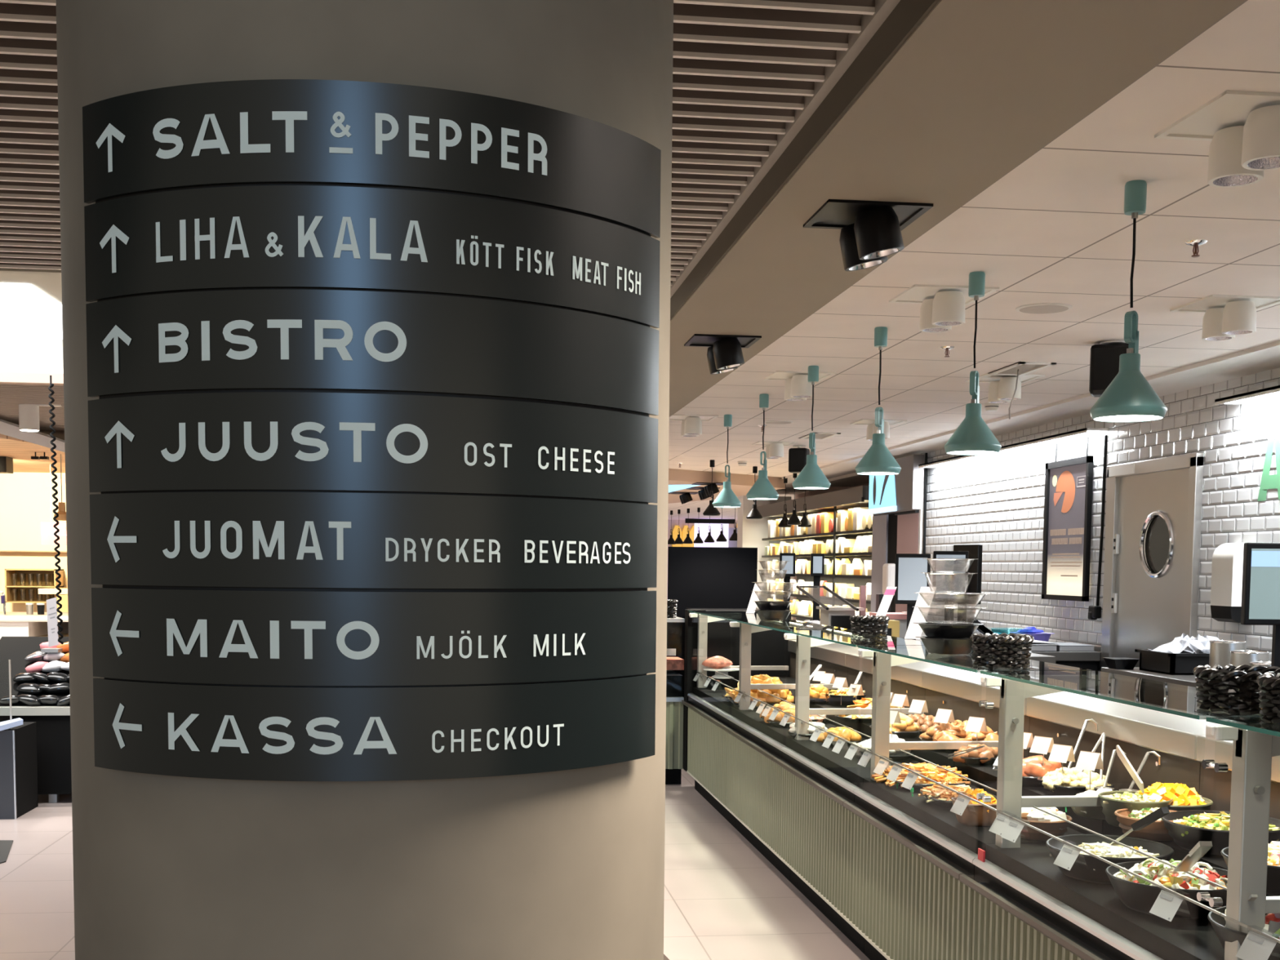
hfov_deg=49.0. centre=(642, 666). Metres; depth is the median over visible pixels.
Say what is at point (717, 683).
price card
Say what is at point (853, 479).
trim
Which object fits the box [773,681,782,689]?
nugget
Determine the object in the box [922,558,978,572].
plastic tub
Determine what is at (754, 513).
pendant lamp
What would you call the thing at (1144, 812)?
salad
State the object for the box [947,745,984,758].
serving tongs
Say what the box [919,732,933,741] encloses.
drumstick
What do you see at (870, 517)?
pack
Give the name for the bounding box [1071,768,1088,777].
floret
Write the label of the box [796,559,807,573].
pack
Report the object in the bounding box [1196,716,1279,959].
display case
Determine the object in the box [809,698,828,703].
serving tray
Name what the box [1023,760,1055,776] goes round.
joint
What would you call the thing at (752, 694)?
nugget
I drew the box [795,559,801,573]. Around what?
pack
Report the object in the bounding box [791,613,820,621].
shelf
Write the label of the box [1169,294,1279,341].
recessed light
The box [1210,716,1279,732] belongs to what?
glass shelf
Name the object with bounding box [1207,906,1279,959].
serving bowl
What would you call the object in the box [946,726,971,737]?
drumstick
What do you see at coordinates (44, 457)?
spotlight
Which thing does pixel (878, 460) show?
pendant lamp
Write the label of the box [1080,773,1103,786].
floret
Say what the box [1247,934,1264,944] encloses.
print
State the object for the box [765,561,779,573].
pack
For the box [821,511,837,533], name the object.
pack
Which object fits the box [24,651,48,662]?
pack
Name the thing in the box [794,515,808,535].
pack
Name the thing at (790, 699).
nugget
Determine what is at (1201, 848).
serving spoon
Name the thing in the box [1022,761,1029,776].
joint
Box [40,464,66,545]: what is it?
sign
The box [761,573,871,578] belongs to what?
shelf
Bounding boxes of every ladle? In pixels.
[1067,718,1097,768]
[1093,749,1126,791]
[1119,751,1160,791]
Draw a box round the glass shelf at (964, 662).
[861,645,1091,672]
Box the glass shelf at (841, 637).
[786,630,924,647]
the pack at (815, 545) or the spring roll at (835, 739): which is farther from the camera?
the pack at (815, 545)
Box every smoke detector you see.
[737,461,746,466]
[984,402,999,411]
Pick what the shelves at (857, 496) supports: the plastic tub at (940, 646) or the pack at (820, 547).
the pack at (820, 547)
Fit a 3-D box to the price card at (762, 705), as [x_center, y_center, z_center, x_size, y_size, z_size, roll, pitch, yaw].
[0.647,0.218,7.570,0.052,0.062,0.092,0,4,-12]
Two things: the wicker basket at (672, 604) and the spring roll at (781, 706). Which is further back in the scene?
the wicker basket at (672, 604)
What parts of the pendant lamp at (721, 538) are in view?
lamp shade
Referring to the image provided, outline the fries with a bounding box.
[871,762,970,789]
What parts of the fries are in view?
fried strips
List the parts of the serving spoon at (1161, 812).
blade, handle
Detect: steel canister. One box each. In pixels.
[1208,640,1247,667]
[1229,649,1270,667]
[1248,661,1271,667]
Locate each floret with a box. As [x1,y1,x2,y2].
[1042,769,1065,786]
[1042,775,1063,791]
[1055,767,1069,771]
[1055,775,1077,786]
[1057,769,1072,775]
[1069,773,1084,786]
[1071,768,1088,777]
[1078,777,1100,791]
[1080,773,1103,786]
[1087,770,1099,777]
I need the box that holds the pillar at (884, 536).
[871,513,897,612]
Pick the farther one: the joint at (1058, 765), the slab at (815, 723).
the slab at (815, 723)
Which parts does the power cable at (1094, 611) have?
cord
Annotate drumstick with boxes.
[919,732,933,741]
[925,724,941,737]
[931,729,941,741]
[933,730,957,739]
[937,733,973,741]
[939,722,963,731]
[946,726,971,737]
[947,721,959,726]
[953,720,962,724]
[959,732,986,741]
[960,720,968,734]
[979,725,993,734]
[985,733,998,741]
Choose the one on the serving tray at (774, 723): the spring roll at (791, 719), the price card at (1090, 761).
the spring roll at (791, 719)
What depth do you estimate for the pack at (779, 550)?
19.60 m
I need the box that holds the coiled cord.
[48,375,63,644]
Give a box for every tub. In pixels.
[751,582,794,591]
[751,600,794,620]
[753,591,795,601]
[758,560,790,569]
[912,606,986,654]
[913,592,991,607]
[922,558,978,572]
[924,572,977,592]
[1009,631,1053,641]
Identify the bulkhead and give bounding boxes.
[669,0,1244,416]
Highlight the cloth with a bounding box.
[1017,626,1044,633]
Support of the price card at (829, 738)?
attached to the display case at (817, 842)
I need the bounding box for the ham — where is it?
[702,655,733,668]
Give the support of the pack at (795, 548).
on the shelves at (857, 496)
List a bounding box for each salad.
[1021,807,1066,829]
[1049,841,1159,870]
[1073,788,1112,813]
[1113,858,1227,889]
[1128,807,1177,820]
[1173,811,1279,840]
[1224,909,1279,939]
[1267,840,1279,866]
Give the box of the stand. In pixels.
[703,668,739,678]
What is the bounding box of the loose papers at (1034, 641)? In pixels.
[1032,640,1059,644]
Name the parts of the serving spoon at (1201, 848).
blade, handle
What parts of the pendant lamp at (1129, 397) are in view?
lamp shade, cord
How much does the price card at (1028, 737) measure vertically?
0.152 m
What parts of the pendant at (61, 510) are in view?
lamp shade, cord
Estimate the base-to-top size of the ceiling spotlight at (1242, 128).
0.130 m
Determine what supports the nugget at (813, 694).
on the serving tray at (811, 700)
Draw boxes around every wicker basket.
[666,599,677,617]
[848,615,889,635]
[969,632,1034,668]
[1193,664,1279,715]
[1256,672,1279,723]
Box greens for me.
[1102,791,1165,804]
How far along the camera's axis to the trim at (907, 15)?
3.38 m
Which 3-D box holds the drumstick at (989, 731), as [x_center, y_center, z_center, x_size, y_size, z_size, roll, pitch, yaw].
[1.420,0.271,5.965,0.153,0.060,0.060,4,5,38]
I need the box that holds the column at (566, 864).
[55,0,673,959]
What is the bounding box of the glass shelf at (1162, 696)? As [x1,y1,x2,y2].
[984,671,1261,719]
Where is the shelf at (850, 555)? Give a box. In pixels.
[761,552,871,558]
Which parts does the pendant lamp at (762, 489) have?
lamp shade, cord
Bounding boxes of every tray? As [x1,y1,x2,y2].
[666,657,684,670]
[728,697,795,708]
[733,703,759,708]
[760,716,812,726]
[787,729,812,738]
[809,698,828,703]
[822,738,861,746]
[858,751,914,760]
[869,612,906,619]
[892,729,921,737]
[921,739,957,751]
[953,752,996,764]
[1022,776,1043,786]
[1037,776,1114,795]
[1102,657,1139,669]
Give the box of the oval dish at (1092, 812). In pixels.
[1071,806,1105,819]
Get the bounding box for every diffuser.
[863,472,891,473]
[951,450,993,453]
[1097,415,1159,419]
[1224,391,1279,404]
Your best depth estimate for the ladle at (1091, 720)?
4.97 m
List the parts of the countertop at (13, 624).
panel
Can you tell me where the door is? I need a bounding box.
[1100,452,1204,671]
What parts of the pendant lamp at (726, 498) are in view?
lamp shade, cord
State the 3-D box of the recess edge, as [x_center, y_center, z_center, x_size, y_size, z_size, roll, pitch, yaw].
[-5.183,-1.714,5.116,9.000,0.350,0.050,0,4,-7]
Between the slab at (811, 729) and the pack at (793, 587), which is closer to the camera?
the slab at (811, 729)
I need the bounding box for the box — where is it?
[885,619,899,637]
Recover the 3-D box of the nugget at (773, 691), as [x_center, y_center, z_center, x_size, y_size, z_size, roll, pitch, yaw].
[0.781,0.141,8.366,0.096,0.076,0.096,3,5,30]
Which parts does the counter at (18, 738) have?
panel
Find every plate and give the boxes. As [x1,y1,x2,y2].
[810,716,828,722]
[835,715,871,723]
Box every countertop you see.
[0,611,68,639]
[915,638,1055,663]
[920,631,1101,671]
[1101,666,1196,687]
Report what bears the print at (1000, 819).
attached to the price card at (1001, 822)
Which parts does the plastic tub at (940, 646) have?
plastic tub, plastic tub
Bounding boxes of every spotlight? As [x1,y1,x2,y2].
[31,452,39,459]
[40,452,48,459]
[668,492,697,504]
[686,487,719,500]
[691,482,723,496]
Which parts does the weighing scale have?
platter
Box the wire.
[1008,368,1018,419]
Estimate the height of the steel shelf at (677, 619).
0.025 m
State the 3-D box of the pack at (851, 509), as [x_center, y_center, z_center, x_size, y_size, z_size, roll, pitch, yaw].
[2.448,-1.673,15.943,0.200,0.260,0.162,0,4,-7]
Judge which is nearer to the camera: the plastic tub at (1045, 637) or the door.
the door
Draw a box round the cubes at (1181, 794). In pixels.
[1137,782,1206,805]
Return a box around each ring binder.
[1031,643,1058,651]
[1048,642,1096,651]
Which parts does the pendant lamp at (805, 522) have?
lamp shade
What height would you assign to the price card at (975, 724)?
0.152 m
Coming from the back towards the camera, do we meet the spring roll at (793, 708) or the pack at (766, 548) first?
the pack at (766, 548)
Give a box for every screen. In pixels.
[779,552,795,609]
[810,553,824,621]
[894,553,930,639]
[932,551,968,621]
[953,544,982,621]
[1240,542,1279,667]
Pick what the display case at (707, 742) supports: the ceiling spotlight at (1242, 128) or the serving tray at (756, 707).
the serving tray at (756, 707)
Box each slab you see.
[789,721,810,727]
[789,727,795,733]
[807,724,824,733]
[809,721,825,728]
[856,739,871,751]
[859,744,895,755]
[868,733,898,739]
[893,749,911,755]
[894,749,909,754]
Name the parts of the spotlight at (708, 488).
frame, recess plate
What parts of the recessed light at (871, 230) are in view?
recess plate, frame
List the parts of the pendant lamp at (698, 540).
lamp shade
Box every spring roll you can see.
[764,714,773,723]
[768,707,781,715]
[768,711,782,722]
[777,704,790,710]
[778,709,795,718]
[779,701,789,704]
[782,706,795,711]
[786,715,795,722]
[816,733,825,742]
[823,729,839,738]
[832,734,849,741]
[834,727,843,732]
[835,726,853,731]
[838,728,851,740]
[849,730,862,741]
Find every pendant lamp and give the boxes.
[667,510,675,544]
[674,509,683,543]
[683,508,693,543]
[693,507,703,543]
[702,459,719,515]
[704,515,714,542]
[712,414,741,507]
[715,507,726,542]
[728,513,737,541]
[746,393,778,499]
[746,466,762,519]
[777,476,791,527]
[786,473,801,524]
[791,365,831,488]
[797,488,811,527]
[854,326,901,475]
[943,271,1001,454]
[1089,179,1167,422]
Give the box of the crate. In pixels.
[1134,648,1209,675]
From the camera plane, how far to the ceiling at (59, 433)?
13.46 m
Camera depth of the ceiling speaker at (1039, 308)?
5.88 m
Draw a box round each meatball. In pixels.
[913,715,922,722]
[916,719,924,725]
[920,724,928,733]
[923,720,933,727]
[924,716,931,721]
[931,719,939,724]
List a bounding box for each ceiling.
[0,0,875,285]
[0,273,62,304]
[0,383,64,430]
[0,433,65,472]
[38,430,64,439]
[667,0,1279,520]
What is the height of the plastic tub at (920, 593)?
0.049 m
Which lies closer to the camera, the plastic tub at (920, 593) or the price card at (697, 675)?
the plastic tub at (920, 593)
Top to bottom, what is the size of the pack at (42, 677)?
0.083 m
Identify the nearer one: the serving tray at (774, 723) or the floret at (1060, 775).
the floret at (1060, 775)
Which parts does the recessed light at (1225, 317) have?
frame, recess plate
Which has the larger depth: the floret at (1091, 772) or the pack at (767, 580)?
the pack at (767, 580)
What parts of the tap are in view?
handle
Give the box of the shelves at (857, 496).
[756,485,894,621]
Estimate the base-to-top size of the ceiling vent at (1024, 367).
0.010 m
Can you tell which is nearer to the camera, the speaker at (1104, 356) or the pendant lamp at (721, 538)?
the speaker at (1104, 356)
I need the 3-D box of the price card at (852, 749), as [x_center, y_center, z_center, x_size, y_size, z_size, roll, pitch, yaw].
[0.871,0.347,5.796,0.052,0.062,0.092,0,4,-12]
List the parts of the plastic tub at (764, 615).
plastic tub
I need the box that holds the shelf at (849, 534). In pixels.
[761,528,872,541]
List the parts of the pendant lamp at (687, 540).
lamp shade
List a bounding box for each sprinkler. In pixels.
[939,346,954,357]
[1184,239,1207,257]
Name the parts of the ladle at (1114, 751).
handle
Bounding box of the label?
[666,648,675,655]
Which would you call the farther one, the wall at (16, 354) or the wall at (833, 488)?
the wall at (833, 488)
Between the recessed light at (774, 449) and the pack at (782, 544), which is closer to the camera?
the recessed light at (774, 449)
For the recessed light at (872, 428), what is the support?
in the ceiling at (1055, 228)
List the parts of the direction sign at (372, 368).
row panel, row panel, row panel, row panel, backing plate, row panel, row panel, row panel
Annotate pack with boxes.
[0,695,20,705]
[12,672,36,682]
[16,683,42,694]
[17,693,41,706]
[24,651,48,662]
[25,661,48,672]
[31,671,51,683]
[37,694,60,705]
[39,684,51,693]
[40,641,61,648]
[41,660,66,672]
[43,652,65,661]
[46,671,69,683]
[47,682,69,693]
[56,641,68,652]
[57,694,70,706]
[59,653,69,662]
[60,662,69,671]
[65,674,69,681]
[764,546,769,555]
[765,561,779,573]
[765,579,774,591]
[768,520,776,537]
[768,543,780,555]
[768,560,778,573]
[768,580,775,591]
[771,578,779,591]
[772,546,779,555]
[772,564,779,573]
[775,518,779,537]
[775,578,782,592]
[776,541,786,555]
[777,579,783,592]
[779,518,782,537]
[780,542,793,552]
[782,517,790,536]
[783,545,787,552]
[787,545,793,552]
[790,524,794,536]
[790,579,797,583]
[790,583,797,594]
[790,599,799,613]
[792,542,799,554]
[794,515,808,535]
[794,579,804,594]
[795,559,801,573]
[795,601,800,613]
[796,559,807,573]
[796,600,806,615]
[797,581,803,594]
[798,542,804,554]
[800,527,806,534]
[800,539,808,554]
[800,560,805,573]
[801,582,809,595]
[801,600,812,616]
[804,539,815,554]
[804,560,810,573]
[807,513,812,534]
[808,582,813,594]
[808,603,813,616]
[810,540,823,553]
[810,585,813,595]
[811,513,816,533]
[812,543,817,553]
[816,512,821,533]
[817,542,826,553]
[819,580,827,595]
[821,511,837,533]
[822,582,827,596]
[824,559,831,564]
[824,564,831,574]
[825,539,831,553]
[826,582,832,596]
[827,558,839,574]
[828,518,833,532]
[830,539,837,553]
[835,537,845,553]
[835,560,850,574]
[835,582,845,597]
[835,583,854,597]
[836,509,848,532]
[836,558,851,574]
[838,538,856,553]
[840,586,859,598]
[841,563,852,574]
[844,516,848,531]
[844,546,853,553]
[846,586,859,599]
[848,507,853,530]
[848,558,863,575]
[851,536,862,552]
[853,506,868,530]
[853,568,862,575]
[853,593,859,599]
[855,611,869,616]
[857,535,867,552]
[862,514,869,529]
[862,535,871,552]
[862,560,871,575]
[866,582,871,599]
[866,594,871,600]
[867,514,873,528]
[867,546,871,552]
[867,568,871,575]
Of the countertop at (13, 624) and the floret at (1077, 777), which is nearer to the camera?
the floret at (1077, 777)
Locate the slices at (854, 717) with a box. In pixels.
[838,706,871,719]
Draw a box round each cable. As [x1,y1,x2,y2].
[923,453,927,553]
[1088,435,1106,619]
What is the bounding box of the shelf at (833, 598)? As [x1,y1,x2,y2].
[760,591,871,604]
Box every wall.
[0,337,63,373]
[0,471,67,612]
[666,520,794,619]
[793,483,869,620]
[923,367,1279,671]
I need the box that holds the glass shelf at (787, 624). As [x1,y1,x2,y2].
[730,618,851,631]
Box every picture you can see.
[868,474,896,509]
[1053,492,1062,506]
[1055,471,1075,512]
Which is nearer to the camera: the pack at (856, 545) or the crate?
the crate
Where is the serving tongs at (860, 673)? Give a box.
[852,671,862,688]
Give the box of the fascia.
[866,454,924,514]
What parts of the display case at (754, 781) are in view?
post, bumper rail, tag rail, cross arm, panel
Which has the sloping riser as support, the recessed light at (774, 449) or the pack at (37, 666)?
the pack at (37, 666)
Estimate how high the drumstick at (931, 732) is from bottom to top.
0.058 m
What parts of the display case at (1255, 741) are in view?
post, tag rail, cross arm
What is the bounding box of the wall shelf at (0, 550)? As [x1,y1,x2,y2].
[0,550,66,552]
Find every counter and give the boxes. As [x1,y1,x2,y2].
[0,659,38,819]
[0,706,71,802]
[665,617,684,784]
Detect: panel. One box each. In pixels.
[0,283,62,339]
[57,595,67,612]
[667,546,757,768]
[668,484,699,492]
[671,525,681,546]
[681,525,689,546]
[689,525,694,546]
[894,509,919,612]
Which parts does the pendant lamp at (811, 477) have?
lamp shade, cord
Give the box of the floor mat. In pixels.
[0,840,13,863]
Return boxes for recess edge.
[0,267,61,275]
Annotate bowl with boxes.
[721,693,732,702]
[769,720,810,726]
[826,692,866,706]
[830,742,857,746]
[861,753,911,760]
[897,780,964,789]
[923,795,953,808]
[939,749,957,751]
[951,796,996,826]
[964,759,995,764]
[1020,814,1071,839]
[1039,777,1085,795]
[1045,834,1173,884]
[1097,791,1173,827]
[1105,861,1227,919]
[1114,808,1177,840]
[1160,810,1279,855]
[1168,796,1213,811]
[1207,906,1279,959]
[1220,847,1279,895]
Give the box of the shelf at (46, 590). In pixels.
[38,587,67,594]
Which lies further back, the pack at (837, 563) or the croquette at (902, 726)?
the pack at (837, 563)
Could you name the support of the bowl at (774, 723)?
on the serving tray at (774, 723)
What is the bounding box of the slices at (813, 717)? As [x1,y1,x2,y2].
[808,715,826,722]
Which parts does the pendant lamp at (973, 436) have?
lamp shade, cord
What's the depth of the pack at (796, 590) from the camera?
18.55 m
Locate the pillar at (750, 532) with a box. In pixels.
[737,495,791,608]
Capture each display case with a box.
[681,610,866,827]
[686,608,791,686]
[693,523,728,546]
[720,618,966,881]
[772,630,1082,954]
[843,645,1217,959]
[959,671,1279,959]
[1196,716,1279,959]
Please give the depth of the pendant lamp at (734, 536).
23.24 m
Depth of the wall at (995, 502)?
9.68 m
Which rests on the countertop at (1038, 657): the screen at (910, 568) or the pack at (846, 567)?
the screen at (910, 568)
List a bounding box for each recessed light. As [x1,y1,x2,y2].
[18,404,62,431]
[669,414,718,436]
[684,333,761,374]
[751,440,798,458]
[763,370,835,400]
[803,199,933,271]
[849,418,906,440]
[888,284,999,333]
[965,373,1044,403]
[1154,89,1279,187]
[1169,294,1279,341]
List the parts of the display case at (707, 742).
bumper rail, post, tag rail, cross arm, panel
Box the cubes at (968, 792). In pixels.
[960,788,996,813]
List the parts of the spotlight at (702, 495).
frame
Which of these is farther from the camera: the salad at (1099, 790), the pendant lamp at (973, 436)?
the pendant lamp at (973, 436)
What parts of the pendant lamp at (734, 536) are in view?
lamp shade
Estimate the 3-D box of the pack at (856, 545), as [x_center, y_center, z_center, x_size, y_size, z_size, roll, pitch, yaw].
[2.467,-1.376,15.792,0.196,0.190,0.161,0,4,-7]
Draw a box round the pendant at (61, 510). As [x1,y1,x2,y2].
[53,453,66,520]
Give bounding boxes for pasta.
[826,687,865,697]
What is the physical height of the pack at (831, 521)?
0.170 m
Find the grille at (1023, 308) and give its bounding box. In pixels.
[1019,305,1068,313]
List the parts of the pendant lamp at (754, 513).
lamp shade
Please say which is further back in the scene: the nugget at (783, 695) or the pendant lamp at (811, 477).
the nugget at (783, 695)
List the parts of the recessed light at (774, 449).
recess plate, frame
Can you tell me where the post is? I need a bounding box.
[683,609,706,771]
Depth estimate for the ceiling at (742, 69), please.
3.38 m
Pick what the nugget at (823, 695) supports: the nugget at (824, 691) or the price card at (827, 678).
the nugget at (824, 691)
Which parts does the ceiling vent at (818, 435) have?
perforated panel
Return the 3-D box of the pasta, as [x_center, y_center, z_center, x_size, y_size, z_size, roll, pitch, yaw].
[1.135,0.159,7.856,0.220,0.086,0.212,0,4,-7]
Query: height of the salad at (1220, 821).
0.085 m
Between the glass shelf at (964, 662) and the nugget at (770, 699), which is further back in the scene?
the nugget at (770, 699)
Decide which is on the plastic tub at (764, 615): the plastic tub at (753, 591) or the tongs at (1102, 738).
the plastic tub at (753, 591)
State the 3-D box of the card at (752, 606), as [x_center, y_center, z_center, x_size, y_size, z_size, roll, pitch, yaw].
[0.732,-0.451,9.233,0.122,0.198,0.049,1,4,1]
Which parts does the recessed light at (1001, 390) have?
frame, recess plate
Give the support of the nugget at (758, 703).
on the serving tray at (737, 704)
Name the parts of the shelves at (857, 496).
panel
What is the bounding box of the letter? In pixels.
[1257,429,1279,501]
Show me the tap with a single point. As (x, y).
(2, 597)
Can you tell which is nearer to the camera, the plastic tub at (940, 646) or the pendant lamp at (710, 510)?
the plastic tub at (940, 646)
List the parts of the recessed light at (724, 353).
recess plate, frame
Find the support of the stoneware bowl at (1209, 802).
in the display case at (1025, 908)
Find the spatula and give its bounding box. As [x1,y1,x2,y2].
[1115,745,1144,793]
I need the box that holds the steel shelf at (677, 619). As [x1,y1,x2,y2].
[666,617,684,622]
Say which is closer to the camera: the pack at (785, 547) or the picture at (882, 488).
the picture at (882, 488)
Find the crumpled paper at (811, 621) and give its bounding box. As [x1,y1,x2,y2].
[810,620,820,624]
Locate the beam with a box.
[0,418,65,452]
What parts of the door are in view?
header plate, porthole glass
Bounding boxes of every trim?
[0,372,63,385]
[670,0,900,297]
[670,0,939,319]
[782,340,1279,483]
[827,472,869,486]
[918,453,924,553]
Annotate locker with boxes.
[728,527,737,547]
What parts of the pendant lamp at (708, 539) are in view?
lamp shade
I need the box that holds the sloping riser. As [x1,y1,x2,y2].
[0,636,70,706]
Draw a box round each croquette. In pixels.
[889,726,903,733]
[892,720,906,729]
[899,715,910,720]
[903,724,920,731]
[905,717,913,726]
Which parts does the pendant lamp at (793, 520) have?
lamp shade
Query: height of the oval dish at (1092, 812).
0.048 m
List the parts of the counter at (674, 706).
panel, rail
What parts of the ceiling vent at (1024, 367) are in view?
perforated panel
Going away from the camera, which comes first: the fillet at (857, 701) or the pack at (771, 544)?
the fillet at (857, 701)
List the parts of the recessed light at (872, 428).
recess plate, frame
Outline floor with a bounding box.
[0,768,869,959]
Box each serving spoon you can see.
[1109,806,1169,845]
[1173,840,1212,871]
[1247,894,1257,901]
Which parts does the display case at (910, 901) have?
post, bumper rail, tag rail, cross arm, panel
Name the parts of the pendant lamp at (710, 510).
lamp shade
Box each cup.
[1093,786,1114,791]
[1119,788,1139,791]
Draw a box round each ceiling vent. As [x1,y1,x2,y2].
[798,431,840,439]
[980,361,1056,377]
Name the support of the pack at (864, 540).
on the shelves at (857, 496)
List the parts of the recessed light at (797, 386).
recess plate, frame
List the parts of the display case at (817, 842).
post, bumper rail, tag rail, cross arm, panel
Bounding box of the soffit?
[668,468,785,503]
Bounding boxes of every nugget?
[750,683,763,692]
[750,691,758,702]
[751,676,763,683]
[752,697,767,706]
[756,688,772,698]
[758,674,775,681]
[760,678,773,684]
[764,693,781,703]
[768,688,781,694]
[771,676,780,681]
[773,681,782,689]
[779,689,787,699]
[780,693,794,703]
[809,684,825,693]
[809,689,820,698]
[818,692,829,702]
[821,686,828,693]
[952,751,968,764]
[956,745,967,751]
[965,743,979,750]
[966,747,980,757]
[976,743,995,755]
[978,749,994,763]
[990,746,998,757]
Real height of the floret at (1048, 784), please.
0.058 m
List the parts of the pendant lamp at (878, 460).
lamp shade, cord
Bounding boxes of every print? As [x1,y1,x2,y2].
[48,606,56,633]
[956,797,964,814]
[996,815,1004,834]
[1008,822,1017,841]
[1062,846,1072,868]
[1159,893,1173,919]
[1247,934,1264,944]
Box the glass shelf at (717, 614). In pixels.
[690,610,759,618]
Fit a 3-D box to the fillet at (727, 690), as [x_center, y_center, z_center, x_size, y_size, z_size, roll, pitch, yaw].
[0.562,0.165,8.601,0.077,0.074,0.158,-3,6,-42]
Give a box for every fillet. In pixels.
[724,687,731,693]
[728,692,734,698]
[846,703,867,708]
[853,699,862,704]
[859,699,871,704]
[861,697,871,700]
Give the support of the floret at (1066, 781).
in the food tray at (1060, 790)
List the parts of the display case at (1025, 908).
post, bumper rail, tag rail, cross arm, panel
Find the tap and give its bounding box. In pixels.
[0,591,5,615]
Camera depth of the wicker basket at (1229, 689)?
3.01 m
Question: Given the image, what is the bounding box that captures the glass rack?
[4,568,64,603]
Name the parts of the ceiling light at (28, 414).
mount plate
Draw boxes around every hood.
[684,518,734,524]
[756,485,869,518]
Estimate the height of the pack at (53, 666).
0.082 m
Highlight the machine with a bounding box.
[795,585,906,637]
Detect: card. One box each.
[693,671,702,681]
[703,676,712,686]
[711,680,721,690]
[733,690,745,702]
[746,583,763,613]
[748,697,759,710]
[755,700,767,713]
[761,703,773,716]
[768,706,780,720]
[779,711,791,725]
[809,725,823,742]
[812,670,826,684]
[820,672,835,700]
[822,731,836,748]
[831,736,847,753]
[832,676,848,705]
[844,742,862,759]
[847,683,863,700]
[857,748,872,767]
[873,755,892,775]
[875,586,897,615]
[885,761,904,782]
[889,710,901,738]
[890,692,893,703]
[890,693,909,712]
[901,586,936,639]
[901,768,920,789]
[908,698,928,733]
[933,708,955,723]
[950,795,970,815]
[964,715,987,742]
[988,813,1011,835]
[1001,819,1024,842]
[1022,732,1033,758]
[1029,735,1053,765]
[1048,743,1075,772]
[1053,844,1080,871]
[1075,750,1103,790]
[1149,889,1183,921]
[1235,930,1276,959]
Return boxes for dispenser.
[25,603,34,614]
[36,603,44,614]
[882,563,895,595]
[1210,542,1244,622]
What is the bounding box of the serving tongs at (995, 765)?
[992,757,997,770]
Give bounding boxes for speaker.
[0,456,13,473]
[764,420,793,424]
[788,444,809,473]
[1015,302,1072,313]
[1088,339,1128,397]
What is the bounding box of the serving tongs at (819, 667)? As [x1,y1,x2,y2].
[809,664,822,680]
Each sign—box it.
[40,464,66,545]
[40,597,62,652]
[82,79,661,781]
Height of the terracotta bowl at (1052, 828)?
0.064 m
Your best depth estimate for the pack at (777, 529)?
19.61 m
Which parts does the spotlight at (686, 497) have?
frame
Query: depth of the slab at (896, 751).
6.11 m
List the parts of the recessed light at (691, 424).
recess plate, frame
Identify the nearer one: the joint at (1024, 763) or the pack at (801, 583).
the joint at (1024, 763)
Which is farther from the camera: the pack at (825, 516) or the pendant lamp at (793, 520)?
the pack at (825, 516)
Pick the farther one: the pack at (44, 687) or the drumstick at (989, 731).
the pack at (44, 687)
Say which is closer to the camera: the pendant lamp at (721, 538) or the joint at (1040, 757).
the joint at (1040, 757)
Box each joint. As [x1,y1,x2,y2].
[1022,755,1048,761]
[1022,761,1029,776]
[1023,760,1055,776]
[1048,760,1062,769]
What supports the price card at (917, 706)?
on the display case at (817, 842)
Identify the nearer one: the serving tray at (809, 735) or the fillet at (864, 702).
the serving tray at (809, 735)
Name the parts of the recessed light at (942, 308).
recess plate, frame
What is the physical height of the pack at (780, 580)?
0.190 m
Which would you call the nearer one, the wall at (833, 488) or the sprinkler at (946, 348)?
the sprinkler at (946, 348)
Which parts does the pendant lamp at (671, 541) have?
lamp shade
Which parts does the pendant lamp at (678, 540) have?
lamp shade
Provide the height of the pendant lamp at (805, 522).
0.611 m
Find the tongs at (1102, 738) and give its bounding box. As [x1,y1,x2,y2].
[1079,733,1105,779]
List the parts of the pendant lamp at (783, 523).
lamp shade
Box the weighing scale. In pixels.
[816,606,864,629]
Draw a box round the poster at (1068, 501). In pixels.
[1041,437,1093,601]
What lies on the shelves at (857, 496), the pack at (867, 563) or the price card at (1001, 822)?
the pack at (867, 563)
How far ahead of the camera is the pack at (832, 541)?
16.81 m
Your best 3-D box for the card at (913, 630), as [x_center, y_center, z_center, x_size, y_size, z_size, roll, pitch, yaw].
[1.198,-0.234,6.082,0.146,0.225,0.049,1,4,1]
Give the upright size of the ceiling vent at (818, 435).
0.010 m
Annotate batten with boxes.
[918,427,1108,467]
[1214,385,1279,404]

